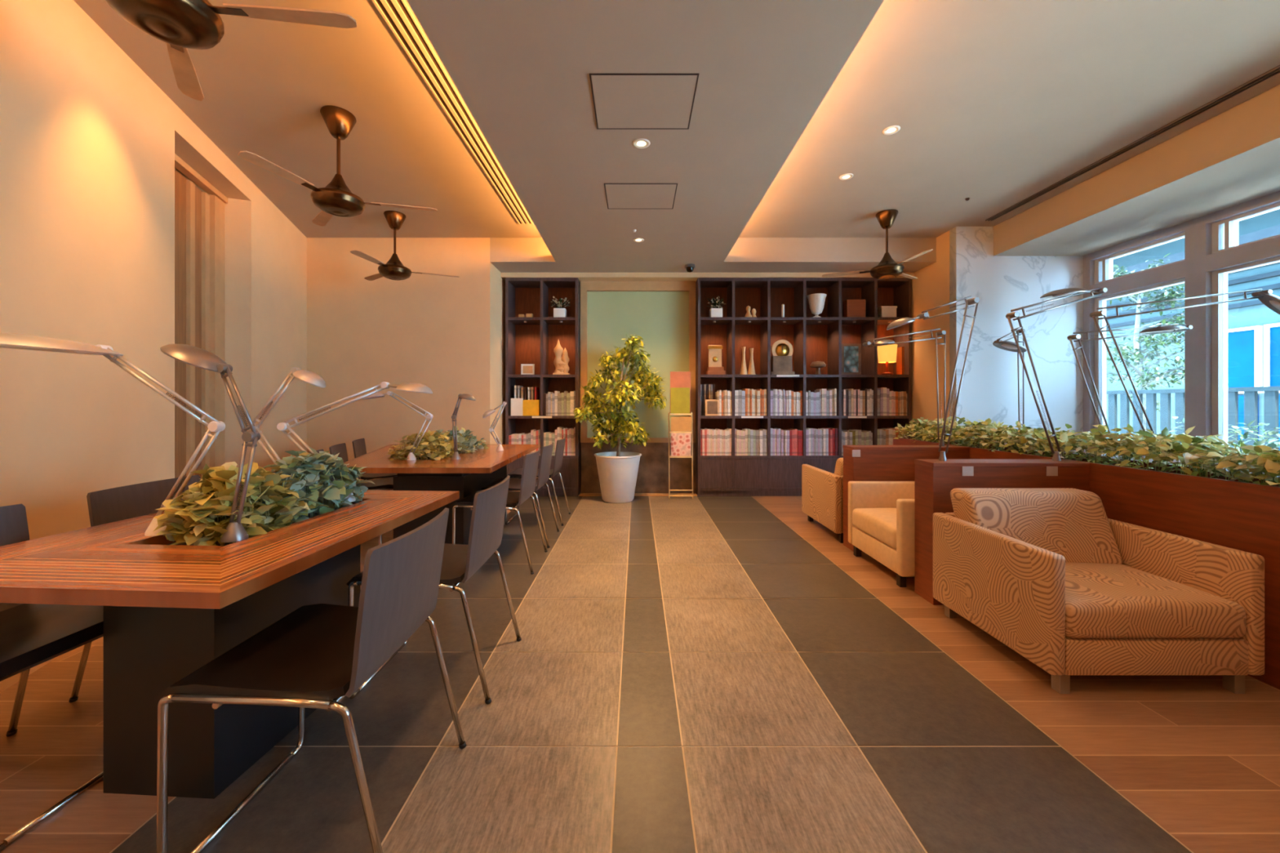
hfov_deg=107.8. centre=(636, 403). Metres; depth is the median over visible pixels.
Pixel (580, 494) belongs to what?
trim
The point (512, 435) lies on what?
book
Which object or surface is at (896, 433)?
book
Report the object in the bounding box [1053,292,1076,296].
diffuser
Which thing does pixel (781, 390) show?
book
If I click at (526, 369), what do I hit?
picture
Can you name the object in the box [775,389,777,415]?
book
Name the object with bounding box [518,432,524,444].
book
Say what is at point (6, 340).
desk lamp
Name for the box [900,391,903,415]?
book
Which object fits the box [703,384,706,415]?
magazine
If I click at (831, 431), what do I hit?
book
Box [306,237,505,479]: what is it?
wall
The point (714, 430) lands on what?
book
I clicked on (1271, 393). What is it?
fence
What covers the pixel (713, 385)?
magazine
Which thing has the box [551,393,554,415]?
book
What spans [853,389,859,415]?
book
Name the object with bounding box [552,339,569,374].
sculpture
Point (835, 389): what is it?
book
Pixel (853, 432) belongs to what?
book
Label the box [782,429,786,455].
book
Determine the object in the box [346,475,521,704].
dining chair
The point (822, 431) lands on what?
book
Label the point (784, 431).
book
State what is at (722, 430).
book
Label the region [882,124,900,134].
recessed light
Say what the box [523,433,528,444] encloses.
book
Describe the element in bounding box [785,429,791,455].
book
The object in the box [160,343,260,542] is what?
desk lamp
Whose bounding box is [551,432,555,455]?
book
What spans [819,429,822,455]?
book
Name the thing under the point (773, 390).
book
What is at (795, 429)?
book
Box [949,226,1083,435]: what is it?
wall
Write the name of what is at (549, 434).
book
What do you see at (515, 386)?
magazine
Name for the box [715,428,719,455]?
book
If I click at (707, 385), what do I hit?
magazine
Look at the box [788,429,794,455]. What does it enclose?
book
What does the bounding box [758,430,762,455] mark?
book
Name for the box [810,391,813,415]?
book
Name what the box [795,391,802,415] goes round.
book
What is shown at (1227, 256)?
window
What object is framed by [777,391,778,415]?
book
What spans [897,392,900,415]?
book
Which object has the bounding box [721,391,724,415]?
book
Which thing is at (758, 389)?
book
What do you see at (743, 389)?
book
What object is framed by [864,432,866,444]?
book
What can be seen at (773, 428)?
book
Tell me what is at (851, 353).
picture
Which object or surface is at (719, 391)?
book
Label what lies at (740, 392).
book
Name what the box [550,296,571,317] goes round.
flower pot
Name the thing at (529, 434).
book
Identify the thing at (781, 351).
sculpture
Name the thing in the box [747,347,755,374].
bud vase
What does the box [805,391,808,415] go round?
book
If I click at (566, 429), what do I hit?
book
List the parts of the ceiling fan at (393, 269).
blade, blade, blade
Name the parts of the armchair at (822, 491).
leg, leg, frame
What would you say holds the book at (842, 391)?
on the bookcase at (811, 340)
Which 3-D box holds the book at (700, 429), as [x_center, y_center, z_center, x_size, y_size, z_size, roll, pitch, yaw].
[0.815,0.487,5.966,0.019,0.327,0.203,0,0,0]
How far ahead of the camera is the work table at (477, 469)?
3.45 m
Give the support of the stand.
on the floor
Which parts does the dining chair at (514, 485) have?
seat, rail, leg, backrest, leg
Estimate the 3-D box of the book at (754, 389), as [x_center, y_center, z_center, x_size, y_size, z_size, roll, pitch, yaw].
[1.498,-0.014,5.971,0.018,0.329,0.210,0,0,0]
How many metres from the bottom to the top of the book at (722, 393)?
0.294 m
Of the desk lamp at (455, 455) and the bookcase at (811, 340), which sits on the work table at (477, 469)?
the desk lamp at (455, 455)
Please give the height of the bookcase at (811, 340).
2.737 m
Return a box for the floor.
[0,492,1279,852]
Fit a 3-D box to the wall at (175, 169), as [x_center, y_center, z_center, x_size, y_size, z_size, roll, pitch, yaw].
[-3.437,-0.380,3.393,0.040,3.080,1.911,0,0,-20]
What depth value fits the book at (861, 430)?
5.86 m
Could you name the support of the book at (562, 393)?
on the bookcase at (534, 341)
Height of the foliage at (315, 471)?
0.312 m
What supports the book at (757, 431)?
on the bookcase at (811, 340)
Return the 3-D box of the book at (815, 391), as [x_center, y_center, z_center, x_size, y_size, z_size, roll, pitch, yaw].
[2.312,-0.013,5.956,0.019,0.327,0.174,0,0,0]
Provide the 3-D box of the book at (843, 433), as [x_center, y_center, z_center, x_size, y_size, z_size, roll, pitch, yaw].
[2.611,0.506,5.951,0.017,0.291,0.172,0,0,0]
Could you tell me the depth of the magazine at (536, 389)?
5.92 m
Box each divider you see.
[842,444,969,551]
[914,458,1089,604]
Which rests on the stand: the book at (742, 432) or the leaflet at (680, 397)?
the leaflet at (680, 397)
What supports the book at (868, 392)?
on the bookcase at (811, 340)
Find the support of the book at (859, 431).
on the bookcase at (811, 340)
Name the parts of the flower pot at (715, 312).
pot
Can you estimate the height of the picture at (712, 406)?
0.159 m
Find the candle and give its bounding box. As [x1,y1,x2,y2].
[781,304,784,317]
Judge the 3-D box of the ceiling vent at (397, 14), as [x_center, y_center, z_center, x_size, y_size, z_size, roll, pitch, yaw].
[-1.175,-1.913,1.080,0.150,0.013,7.760,0,0,0]
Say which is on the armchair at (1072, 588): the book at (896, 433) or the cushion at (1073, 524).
the cushion at (1073, 524)
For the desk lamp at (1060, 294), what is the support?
on the divider at (935, 479)
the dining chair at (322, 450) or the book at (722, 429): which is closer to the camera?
the dining chair at (322, 450)
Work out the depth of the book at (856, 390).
5.86 m
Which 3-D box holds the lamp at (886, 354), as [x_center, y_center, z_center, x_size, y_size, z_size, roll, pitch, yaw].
[3.188,-0.557,5.940,0.230,0.380,0.230,0,0,0]
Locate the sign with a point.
(670, 432)
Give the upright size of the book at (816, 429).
0.336 m
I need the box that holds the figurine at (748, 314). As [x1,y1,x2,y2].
[744,306,756,317]
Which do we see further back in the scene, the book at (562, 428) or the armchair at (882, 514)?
the book at (562, 428)
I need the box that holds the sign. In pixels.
[669,413,692,457]
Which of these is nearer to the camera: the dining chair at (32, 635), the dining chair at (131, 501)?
the dining chair at (32, 635)
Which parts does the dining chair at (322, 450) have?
backrest, leg, seat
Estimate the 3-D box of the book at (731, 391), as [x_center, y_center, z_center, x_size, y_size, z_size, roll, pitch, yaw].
[1.183,-0.003,5.954,0.017,0.306,0.196,0,0,0]
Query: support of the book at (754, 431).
on the bookcase at (811, 340)
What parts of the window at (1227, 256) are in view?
pane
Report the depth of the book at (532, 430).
5.86 m
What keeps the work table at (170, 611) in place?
on the floor
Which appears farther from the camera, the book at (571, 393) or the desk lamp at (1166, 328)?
the book at (571, 393)
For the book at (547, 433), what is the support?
on the bookcase at (534, 341)
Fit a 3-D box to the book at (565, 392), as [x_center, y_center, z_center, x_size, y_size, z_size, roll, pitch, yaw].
[-0.898,-0.005,5.940,0.025,0.310,0.170,0,0,0]
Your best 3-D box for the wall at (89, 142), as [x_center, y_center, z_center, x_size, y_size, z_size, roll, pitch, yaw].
[-2.436,-0.380,1.213,0.220,3.080,9.238,0,0,-20]
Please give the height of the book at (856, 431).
0.320 m
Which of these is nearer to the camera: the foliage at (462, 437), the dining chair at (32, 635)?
the dining chair at (32, 635)
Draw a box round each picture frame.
[520,364,534,374]
[705,399,717,415]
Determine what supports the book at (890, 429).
on the bookcase at (811, 340)
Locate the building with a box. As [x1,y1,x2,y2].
[1106,208,1279,450]
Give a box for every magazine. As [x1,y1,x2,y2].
[514,385,517,398]
[517,385,523,398]
[520,386,524,398]
[524,386,528,399]
[528,386,531,399]
[531,386,534,399]
[534,386,538,399]
[700,384,701,415]
[701,384,703,415]
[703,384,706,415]
[706,384,708,399]
[708,384,710,399]
[710,384,712,399]
[712,384,715,399]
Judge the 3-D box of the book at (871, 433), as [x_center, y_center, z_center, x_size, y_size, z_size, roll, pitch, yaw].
[2.957,0.507,5.957,0.019,0.287,0.179,0,0,0]
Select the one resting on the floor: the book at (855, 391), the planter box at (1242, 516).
the planter box at (1242, 516)
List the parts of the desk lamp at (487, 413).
arm, arm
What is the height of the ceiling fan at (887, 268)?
0.660 m
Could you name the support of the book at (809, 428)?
on the bookcase at (811, 340)
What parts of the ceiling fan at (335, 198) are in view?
blade, blade, blade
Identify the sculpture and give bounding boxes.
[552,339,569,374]
[770,339,795,374]
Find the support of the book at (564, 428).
on the bookcase at (534, 341)
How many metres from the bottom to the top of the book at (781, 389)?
0.331 m
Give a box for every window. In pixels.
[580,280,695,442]
[1083,215,1211,445]
[1205,191,1279,460]
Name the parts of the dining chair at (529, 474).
leg, rail, seat, leg, backrest, leg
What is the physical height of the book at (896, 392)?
0.307 m
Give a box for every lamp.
[0,333,225,536]
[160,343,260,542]
[247,367,325,465]
[276,382,432,502]
[362,391,433,460]
[451,393,475,459]
[482,401,506,450]
[862,328,946,446]
[877,344,897,374]
[886,295,979,461]
[992,328,1026,429]
[1005,287,1107,461]
[1066,324,1192,433]
[1089,288,1279,437]
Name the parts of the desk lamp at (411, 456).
arm, arm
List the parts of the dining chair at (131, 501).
leg, backrest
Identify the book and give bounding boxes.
[508,435,511,444]
[511,433,516,444]
[514,433,518,444]
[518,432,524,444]
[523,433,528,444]
[525,434,528,444]
[528,432,530,453]
[530,429,536,453]
[533,431,535,452]
[535,430,537,451]
[537,429,540,455]
[543,393,546,415]
[543,431,547,446]
[546,393,547,415]
[546,431,551,445]
[547,391,552,415]
[548,432,554,444]
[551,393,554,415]
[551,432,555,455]
[554,391,559,415]
[555,429,557,450]
[557,393,561,415]
[557,426,561,439]
[560,426,564,439]
[561,392,564,415]
[563,427,567,455]
[564,391,568,415]
[564,428,568,455]
[566,392,569,415]
[567,429,568,455]
[568,427,573,455]
[569,391,573,415]
[571,428,573,455]
[573,391,575,415]
[573,426,575,455]
[700,428,704,455]
[700,429,702,455]
[704,427,708,455]
[704,429,706,455]
[708,428,712,455]
[708,429,710,455]
[711,428,715,455]
[712,430,713,455]
[715,391,719,415]
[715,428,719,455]
[715,430,717,455]
[716,390,721,415]
[720,429,721,455]
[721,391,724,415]
[721,392,723,415]
[721,429,724,455]
[721,430,723,455]
[722,390,727,415]
[724,429,729,455]
[724,430,727,455]
[726,427,731,455]
[727,391,729,415]
[729,391,731,415]
[734,390,737,415]
[734,428,736,455]
[736,429,739,455]
[737,390,742,415]
[737,429,741,455]
[741,430,743,455]
[742,388,747,415]
[742,391,745,415]
[742,428,747,455]
[742,430,745,455]
[744,428,750,455]
[747,388,750,415]
[750,388,753,415]
[750,390,751,415]
[750,429,753,455]
[751,429,755,455]
[753,390,755,415]
[754,389,756,415]
[755,430,759,455]
[756,388,761,415]
[756,391,758,415]
[758,391,759,415]
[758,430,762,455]
[759,428,764,455]
[761,389,764,415]
[764,389,766,415]
[764,429,767,455]
[770,389,775,415]
[770,391,773,415]
[770,428,773,455]
[773,427,781,455]
[773,428,776,455]
[773,429,774,455]
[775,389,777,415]
[776,429,778,455]
[777,389,781,415]
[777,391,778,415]
[781,389,784,415]
[781,390,782,415]
[781,429,783,455]
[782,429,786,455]
[782,429,789,455]
[783,431,784,455]
[784,390,786,415]
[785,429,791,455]
[786,390,791,415]
[786,391,788,415]
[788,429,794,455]
[790,428,797,455]
[791,391,793,415]
[793,391,795,415]
[795,391,799,415]
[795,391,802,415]
[797,430,801,455]
[799,392,800,415]
[801,430,802,455]
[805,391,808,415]
[805,391,810,415]
[805,427,812,455]
[805,428,810,455]
[805,429,808,455]
[808,427,813,455]
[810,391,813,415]
[813,392,816,415]
[813,428,817,455]
[813,430,816,455]
[814,390,821,415]
[816,388,824,415]
[816,392,819,415]
[817,428,826,455]
[817,429,820,455]
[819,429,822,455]
[820,427,828,455]
[822,431,822,455]
[823,427,830,455]
[824,388,826,415]
[826,390,831,415]
[826,391,829,415]
[827,388,836,415]
[827,427,835,455]
[828,389,834,415]
[830,430,832,455]
[831,427,838,455]
[836,390,837,415]
[841,389,845,415]
[841,391,843,415]
[841,430,848,444]
[841,431,843,455]
[843,431,847,444]
[843,432,844,444]
[845,389,848,415]
[848,388,853,415]
[848,391,851,415]
[848,429,857,444]
[848,430,855,444]
[848,431,852,444]
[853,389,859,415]
[853,390,856,415]
[854,429,861,444]
[856,390,857,415]
[859,388,866,415]
[859,391,862,415]
[861,430,871,444]
[861,431,864,444]
[861,431,869,444]
[862,391,865,415]
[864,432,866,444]
[866,389,871,415]
[866,391,869,415]
[871,390,873,415]
[871,432,872,444]
[877,387,883,415]
[877,389,879,415]
[877,429,879,444]
[878,428,888,444]
[880,429,881,444]
[881,427,892,444]
[881,429,883,444]
[883,387,886,415]
[883,431,885,444]
[886,388,888,415]
[886,427,898,437]
[888,391,891,415]
[888,391,893,415]
[892,429,895,444]
[893,391,895,415]
[894,391,897,415]
[897,391,901,415]
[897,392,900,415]
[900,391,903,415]
[903,391,906,415]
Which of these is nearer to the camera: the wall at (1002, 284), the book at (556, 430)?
the wall at (1002, 284)
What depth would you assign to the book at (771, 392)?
5.86 m
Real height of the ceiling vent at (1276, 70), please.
0.013 m
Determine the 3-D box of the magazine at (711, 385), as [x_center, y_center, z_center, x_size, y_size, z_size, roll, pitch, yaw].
[0.962,-0.050,6.065,0.022,0.401,0.160,0,0,0]
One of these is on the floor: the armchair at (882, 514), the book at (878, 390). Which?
the armchair at (882, 514)
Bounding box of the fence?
[1106,386,1279,453]
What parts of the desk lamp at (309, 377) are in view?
arm, arm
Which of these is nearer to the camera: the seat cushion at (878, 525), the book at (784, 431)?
the seat cushion at (878, 525)
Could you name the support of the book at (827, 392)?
on the bookcase at (811, 340)
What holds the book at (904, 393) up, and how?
on the bookcase at (811, 340)
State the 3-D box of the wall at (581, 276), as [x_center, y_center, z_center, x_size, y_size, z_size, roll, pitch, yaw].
[0.883,-0.240,6.110,5.154,2.800,0.580,0,0,0]
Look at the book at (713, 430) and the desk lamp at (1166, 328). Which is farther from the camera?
the book at (713, 430)
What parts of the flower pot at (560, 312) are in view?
pot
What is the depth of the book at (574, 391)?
5.87 m
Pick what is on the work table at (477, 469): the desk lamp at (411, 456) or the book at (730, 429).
the desk lamp at (411, 456)
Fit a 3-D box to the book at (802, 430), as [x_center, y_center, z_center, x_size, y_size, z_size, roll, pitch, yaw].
[2.075,0.493,5.952,0.014,0.316,0.197,0,0,0]
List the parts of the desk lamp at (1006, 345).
arm, arm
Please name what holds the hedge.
on the ground
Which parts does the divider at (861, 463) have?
socket plate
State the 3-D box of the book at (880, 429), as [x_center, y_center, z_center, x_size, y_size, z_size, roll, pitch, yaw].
[3.064,0.487,5.952,0.022,0.328,0.191,0,0,0]
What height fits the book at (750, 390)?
0.317 m
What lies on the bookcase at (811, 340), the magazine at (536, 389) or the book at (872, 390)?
the book at (872, 390)
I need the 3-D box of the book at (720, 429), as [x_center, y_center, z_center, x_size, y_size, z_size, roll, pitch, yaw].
[1.059,0.488,5.956,0.023,0.326,0.188,0,0,0]
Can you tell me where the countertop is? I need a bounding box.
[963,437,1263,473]
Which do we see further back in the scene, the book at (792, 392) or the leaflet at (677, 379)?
the book at (792, 392)
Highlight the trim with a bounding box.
[579,493,697,496]
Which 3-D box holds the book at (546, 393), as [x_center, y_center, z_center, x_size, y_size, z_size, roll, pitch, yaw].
[-1.127,0.011,5.966,0.022,0.277,0.206,0,0,0]
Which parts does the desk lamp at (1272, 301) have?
arm, arm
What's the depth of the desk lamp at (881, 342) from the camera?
3.75 m
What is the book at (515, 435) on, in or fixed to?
on the bookcase at (534, 341)
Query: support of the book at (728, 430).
on the bookcase at (811, 340)
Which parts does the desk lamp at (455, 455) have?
arm, arm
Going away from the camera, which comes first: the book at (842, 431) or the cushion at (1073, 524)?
the cushion at (1073, 524)
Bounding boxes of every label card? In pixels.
[532,416,551,417]
[741,416,763,417]
[776,374,799,377]
[848,416,866,417]
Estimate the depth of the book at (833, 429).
5.86 m
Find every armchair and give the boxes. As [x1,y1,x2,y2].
[801,457,843,542]
[848,481,915,586]
[933,488,1264,693]
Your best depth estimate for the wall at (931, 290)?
5.47 m
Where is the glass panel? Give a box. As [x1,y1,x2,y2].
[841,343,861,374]
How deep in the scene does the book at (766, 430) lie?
5.86 m
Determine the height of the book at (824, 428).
0.342 m
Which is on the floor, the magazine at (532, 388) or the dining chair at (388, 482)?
the dining chair at (388, 482)
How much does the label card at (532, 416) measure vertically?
0.024 m
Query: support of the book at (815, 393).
on the bookcase at (811, 340)
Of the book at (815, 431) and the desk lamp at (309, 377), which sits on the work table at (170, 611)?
the desk lamp at (309, 377)
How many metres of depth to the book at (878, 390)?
5.87 m
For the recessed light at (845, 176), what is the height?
0.005 m
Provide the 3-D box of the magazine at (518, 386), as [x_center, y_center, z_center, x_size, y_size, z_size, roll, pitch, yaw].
[-1.488,-0.151,5.975,0.020,0.160,0.180,0,0,0]
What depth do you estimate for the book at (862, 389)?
5.86 m
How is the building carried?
on the ground
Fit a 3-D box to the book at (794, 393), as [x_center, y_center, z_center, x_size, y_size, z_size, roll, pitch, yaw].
[1.989,0.000,5.956,0.028,0.299,0.172,0,0,0]
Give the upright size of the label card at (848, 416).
0.024 m
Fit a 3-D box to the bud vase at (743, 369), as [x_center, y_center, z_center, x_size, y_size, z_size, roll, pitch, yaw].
[1.362,-0.545,5.940,0.100,0.357,0.100,0,0,0]
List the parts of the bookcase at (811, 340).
panel, cabinet door, shelf, cabinet door, shelf, cabinet door, panel, shelf, panel, shelf, shelf, cabinet door, panel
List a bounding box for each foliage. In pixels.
[153,461,314,546]
[262,445,374,526]
[386,430,466,460]
[420,426,488,457]
[893,416,1279,489]
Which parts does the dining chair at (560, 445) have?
leg, rail, seat, leg, backrest, leg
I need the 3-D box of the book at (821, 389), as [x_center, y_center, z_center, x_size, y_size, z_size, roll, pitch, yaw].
[2.341,-0.020,5.951,0.032,0.340,0.189,0,0,0]
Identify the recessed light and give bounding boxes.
[632,137,650,148]
[633,238,644,242]
[839,173,853,180]
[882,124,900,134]
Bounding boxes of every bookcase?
[505,277,581,496]
[695,277,911,496]
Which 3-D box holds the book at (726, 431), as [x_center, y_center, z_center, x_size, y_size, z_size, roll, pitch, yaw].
[1.127,0.494,5.952,0.026,0.314,0.192,0,0,0]
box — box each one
[511,398,540,415]
[843,299,865,317]
[877,306,897,317]
[893,437,1279,689]
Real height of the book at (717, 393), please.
0.303 m
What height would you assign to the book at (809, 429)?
0.337 m
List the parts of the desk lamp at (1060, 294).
arm, arm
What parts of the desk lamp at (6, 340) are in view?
arm, arm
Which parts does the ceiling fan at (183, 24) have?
blade, blade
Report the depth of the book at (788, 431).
5.86 m
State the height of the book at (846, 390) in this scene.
0.331 m
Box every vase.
[739,346,747,374]
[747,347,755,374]
[807,293,826,317]
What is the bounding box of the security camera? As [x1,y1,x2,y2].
[684,263,695,272]
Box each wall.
[0,0,306,693]
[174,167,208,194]
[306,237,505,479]
[501,272,914,282]
[581,442,695,493]
[911,228,955,436]
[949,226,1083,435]
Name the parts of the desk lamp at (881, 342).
arm, arm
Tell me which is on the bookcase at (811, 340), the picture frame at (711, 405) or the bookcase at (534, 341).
the picture frame at (711, 405)
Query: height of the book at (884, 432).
0.312 m
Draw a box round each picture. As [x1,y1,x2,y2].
[523,365,532,373]
[706,401,717,413]
[844,346,858,372]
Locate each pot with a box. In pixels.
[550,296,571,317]
[594,451,641,503]
[706,296,726,317]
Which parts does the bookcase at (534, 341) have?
panel, cabinet door, panel, shelf, shelf, shelf, panel, shelf, shelf, cabinet door, panel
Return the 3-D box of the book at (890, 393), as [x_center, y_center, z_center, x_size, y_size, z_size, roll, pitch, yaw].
[3.188,-0.002,5.958,0.023,0.304,0.198,0,0,0]
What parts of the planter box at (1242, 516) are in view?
panel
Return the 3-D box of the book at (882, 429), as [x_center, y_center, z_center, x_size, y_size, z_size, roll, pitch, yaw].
[3.089,0.487,5.953,0.022,0.328,0.190,0,0,0]
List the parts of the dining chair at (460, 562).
leg, rail, seat, leg, backrest, leg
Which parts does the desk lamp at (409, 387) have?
arm, arm, head stem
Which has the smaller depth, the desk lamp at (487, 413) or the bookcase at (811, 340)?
the desk lamp at (487, 413)
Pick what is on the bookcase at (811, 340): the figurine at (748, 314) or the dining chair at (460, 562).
the figurine at (748, 314)
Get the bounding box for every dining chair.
[0,503,103,850]
[68,475,200,702]
[155,507,466,852]
[305,448,393,545]
[328,443,393,489]
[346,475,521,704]
[351,438,397,479]
[451,448,547,574]
[480,442,559,548]
[504,436,570,525]
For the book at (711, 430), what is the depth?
5.85 m
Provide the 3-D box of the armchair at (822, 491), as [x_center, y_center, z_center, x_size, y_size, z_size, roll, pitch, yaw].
[2.070,0.810,4.262,0.850,0.700,0.804,0,0,0]
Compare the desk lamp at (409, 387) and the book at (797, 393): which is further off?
the book at (797, 393)
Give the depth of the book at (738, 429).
5.86 m
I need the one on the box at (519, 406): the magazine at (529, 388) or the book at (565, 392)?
the magazine at (529, 388)
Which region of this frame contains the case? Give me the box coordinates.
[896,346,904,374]
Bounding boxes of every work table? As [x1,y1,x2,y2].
[0,489,459,799]
[343,444,538,544]
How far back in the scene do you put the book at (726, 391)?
5.87 m
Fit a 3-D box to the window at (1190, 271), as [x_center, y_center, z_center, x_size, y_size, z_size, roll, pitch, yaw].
[4.895,-0.460,4.505,0.130,2.280,1.090,0,0,0]
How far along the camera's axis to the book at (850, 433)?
5.85 m
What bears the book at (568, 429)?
on the bookcase at (534, 341)
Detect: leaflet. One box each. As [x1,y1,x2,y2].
[670,371,690,413]
[671,387,689,413]
[671,417,691,431]
[671,433,691,455]
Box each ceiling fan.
[106,0,356,101]
[237,105,437,226]
[350,210,459,280]
[822,208,933,279]
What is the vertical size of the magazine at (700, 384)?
0.401 m
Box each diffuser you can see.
[1001,343,1017,349]
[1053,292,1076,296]
[1269,300,1279,310]
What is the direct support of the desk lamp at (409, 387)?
on the work table at (170, 611)
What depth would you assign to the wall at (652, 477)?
6.02 m
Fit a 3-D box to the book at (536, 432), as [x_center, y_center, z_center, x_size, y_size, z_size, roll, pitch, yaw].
[-1.252,0.494,5.959,0.027,0.314,0.197,0,0,0]
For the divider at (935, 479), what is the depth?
2.69 m
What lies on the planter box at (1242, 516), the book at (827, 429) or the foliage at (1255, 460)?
the foliage at (1255, 460)
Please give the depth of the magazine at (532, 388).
5.88 m
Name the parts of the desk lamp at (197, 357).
arm, arm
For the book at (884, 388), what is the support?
on the bookcase at (811, 340)
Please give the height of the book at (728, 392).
0.314 m
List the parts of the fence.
rail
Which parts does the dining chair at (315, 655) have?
leg, rail, seat, leg, leg, backrest, leg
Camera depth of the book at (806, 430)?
5.86 m
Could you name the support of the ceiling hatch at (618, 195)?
attached to the ceiling
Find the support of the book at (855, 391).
on the bookcase at (811, 340)
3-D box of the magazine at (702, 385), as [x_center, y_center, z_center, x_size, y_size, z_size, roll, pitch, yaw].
[0.850,-0.050,6.065,0.022,0.401,0.160,0,0,0]
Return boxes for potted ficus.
[573,333,666,503]
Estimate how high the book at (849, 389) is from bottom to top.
0.339 m
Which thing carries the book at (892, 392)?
on the bookcase at (811, 340)
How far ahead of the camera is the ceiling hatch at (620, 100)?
2.51 m
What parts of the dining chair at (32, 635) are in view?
leg, backrest, leg, seat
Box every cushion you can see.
[834,457,843,475]
[852,507,896,549]
[950,488,1122,564]
[1065,562,1246,638]
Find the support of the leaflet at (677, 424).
in the stand
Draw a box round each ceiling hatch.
[589,73,698,128]
[604,182,677,208]
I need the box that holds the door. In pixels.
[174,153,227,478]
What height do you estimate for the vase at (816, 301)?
0.295 m
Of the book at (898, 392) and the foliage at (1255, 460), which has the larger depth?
the book at (898, 392)
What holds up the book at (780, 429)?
on the bookcase at (811, 340)
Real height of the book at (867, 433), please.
0.300 m
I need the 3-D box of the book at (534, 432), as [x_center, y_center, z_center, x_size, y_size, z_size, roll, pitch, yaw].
[-1.284,0.499,5.961,0.032,0.304,0.200,0,0,0]
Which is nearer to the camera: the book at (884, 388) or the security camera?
the security camera
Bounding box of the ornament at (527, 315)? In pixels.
[518,313,533,317]
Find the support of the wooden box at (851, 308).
on the bookcase at (811, 340)
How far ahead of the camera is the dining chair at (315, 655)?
1.21 m
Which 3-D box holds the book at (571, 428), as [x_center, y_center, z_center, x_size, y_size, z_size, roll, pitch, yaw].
[-0.838,0.481,5.956,0.024,0.339,0.178,0,0,0]
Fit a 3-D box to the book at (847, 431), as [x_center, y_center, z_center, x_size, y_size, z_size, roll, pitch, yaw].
[2.660,0.494,5.968,0.024,0.314,0.203,0,0,0]
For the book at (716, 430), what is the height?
0.320 m
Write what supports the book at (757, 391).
on the bookcase at (811, 340)
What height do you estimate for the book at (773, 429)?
0.330 m
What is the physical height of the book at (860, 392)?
0.316 m
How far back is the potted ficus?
5.49 m
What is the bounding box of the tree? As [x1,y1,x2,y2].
[1106,253,1184,431]
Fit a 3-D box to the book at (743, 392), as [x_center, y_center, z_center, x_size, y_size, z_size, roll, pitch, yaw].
[1.343,-0.007,5.968,0.040,0.313,0.205,0,0,0]
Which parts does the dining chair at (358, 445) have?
backrest, seat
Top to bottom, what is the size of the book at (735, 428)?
0.337 m
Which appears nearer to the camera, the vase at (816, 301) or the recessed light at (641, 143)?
the recessed light at (641, 143)
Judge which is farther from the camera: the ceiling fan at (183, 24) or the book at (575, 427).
the book at (575, 427)
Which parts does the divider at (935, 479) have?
socket plate, socket plate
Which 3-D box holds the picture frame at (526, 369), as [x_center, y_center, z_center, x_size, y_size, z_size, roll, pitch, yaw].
[-1.387,-0.437,5.970,0.169,0.140,0.060,0,0,0]
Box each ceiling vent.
[372,0,533,224]
[985,65,1279,221]
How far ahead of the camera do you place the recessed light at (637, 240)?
4.67 m
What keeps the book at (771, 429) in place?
on the bookcase at (811, 340)
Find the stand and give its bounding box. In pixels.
[668,412,693,498]
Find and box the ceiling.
[73,0,1279,272]
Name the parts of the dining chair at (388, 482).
backrest, seat, rail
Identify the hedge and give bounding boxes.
[1168,416,1279,452]
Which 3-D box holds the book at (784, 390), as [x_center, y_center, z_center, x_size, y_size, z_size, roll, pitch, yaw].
[1.871,-0.009,5.958,0.020,0.317,0.177,0,0,0]
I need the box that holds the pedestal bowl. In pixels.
[809,361,826,374]
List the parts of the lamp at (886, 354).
lamp shade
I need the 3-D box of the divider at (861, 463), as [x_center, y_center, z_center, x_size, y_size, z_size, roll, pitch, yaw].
[2.149,0.750,3.749,0.922,0.820,0.190,0,0,0]
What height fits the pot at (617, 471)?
0.555 m
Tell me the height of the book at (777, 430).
0.328 m
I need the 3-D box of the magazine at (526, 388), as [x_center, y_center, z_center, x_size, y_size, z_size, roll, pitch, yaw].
[-1.404,-0.131,5.975,0.020,0.160,0.180,0,0,0]
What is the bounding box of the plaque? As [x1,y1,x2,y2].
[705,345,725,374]
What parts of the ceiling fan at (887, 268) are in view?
blade, blade, blade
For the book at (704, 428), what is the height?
0.336 m
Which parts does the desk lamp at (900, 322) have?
arm, arm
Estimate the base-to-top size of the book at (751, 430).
0.322 m
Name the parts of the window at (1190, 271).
sash, pane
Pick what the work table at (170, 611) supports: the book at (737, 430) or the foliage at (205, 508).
the foliage at (205, 508)
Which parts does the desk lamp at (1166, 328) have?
arm, arm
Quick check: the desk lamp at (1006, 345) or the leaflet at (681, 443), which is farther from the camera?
the leaflet at (681, 443)
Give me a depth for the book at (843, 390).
5.86 m
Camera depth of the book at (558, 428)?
5.86 m
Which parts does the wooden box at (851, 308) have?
box lid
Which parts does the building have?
panel, panel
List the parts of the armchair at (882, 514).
leg, seat, armrest, leg, armrest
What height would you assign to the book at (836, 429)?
0.342 m
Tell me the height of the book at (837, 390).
0.322 m
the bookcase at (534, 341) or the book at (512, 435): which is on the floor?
the bookcase at (534, 341)
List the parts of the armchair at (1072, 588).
frame, leg, armrest, leg, seat, armrest, leg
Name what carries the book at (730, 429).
on the bookcase at (811, 340)

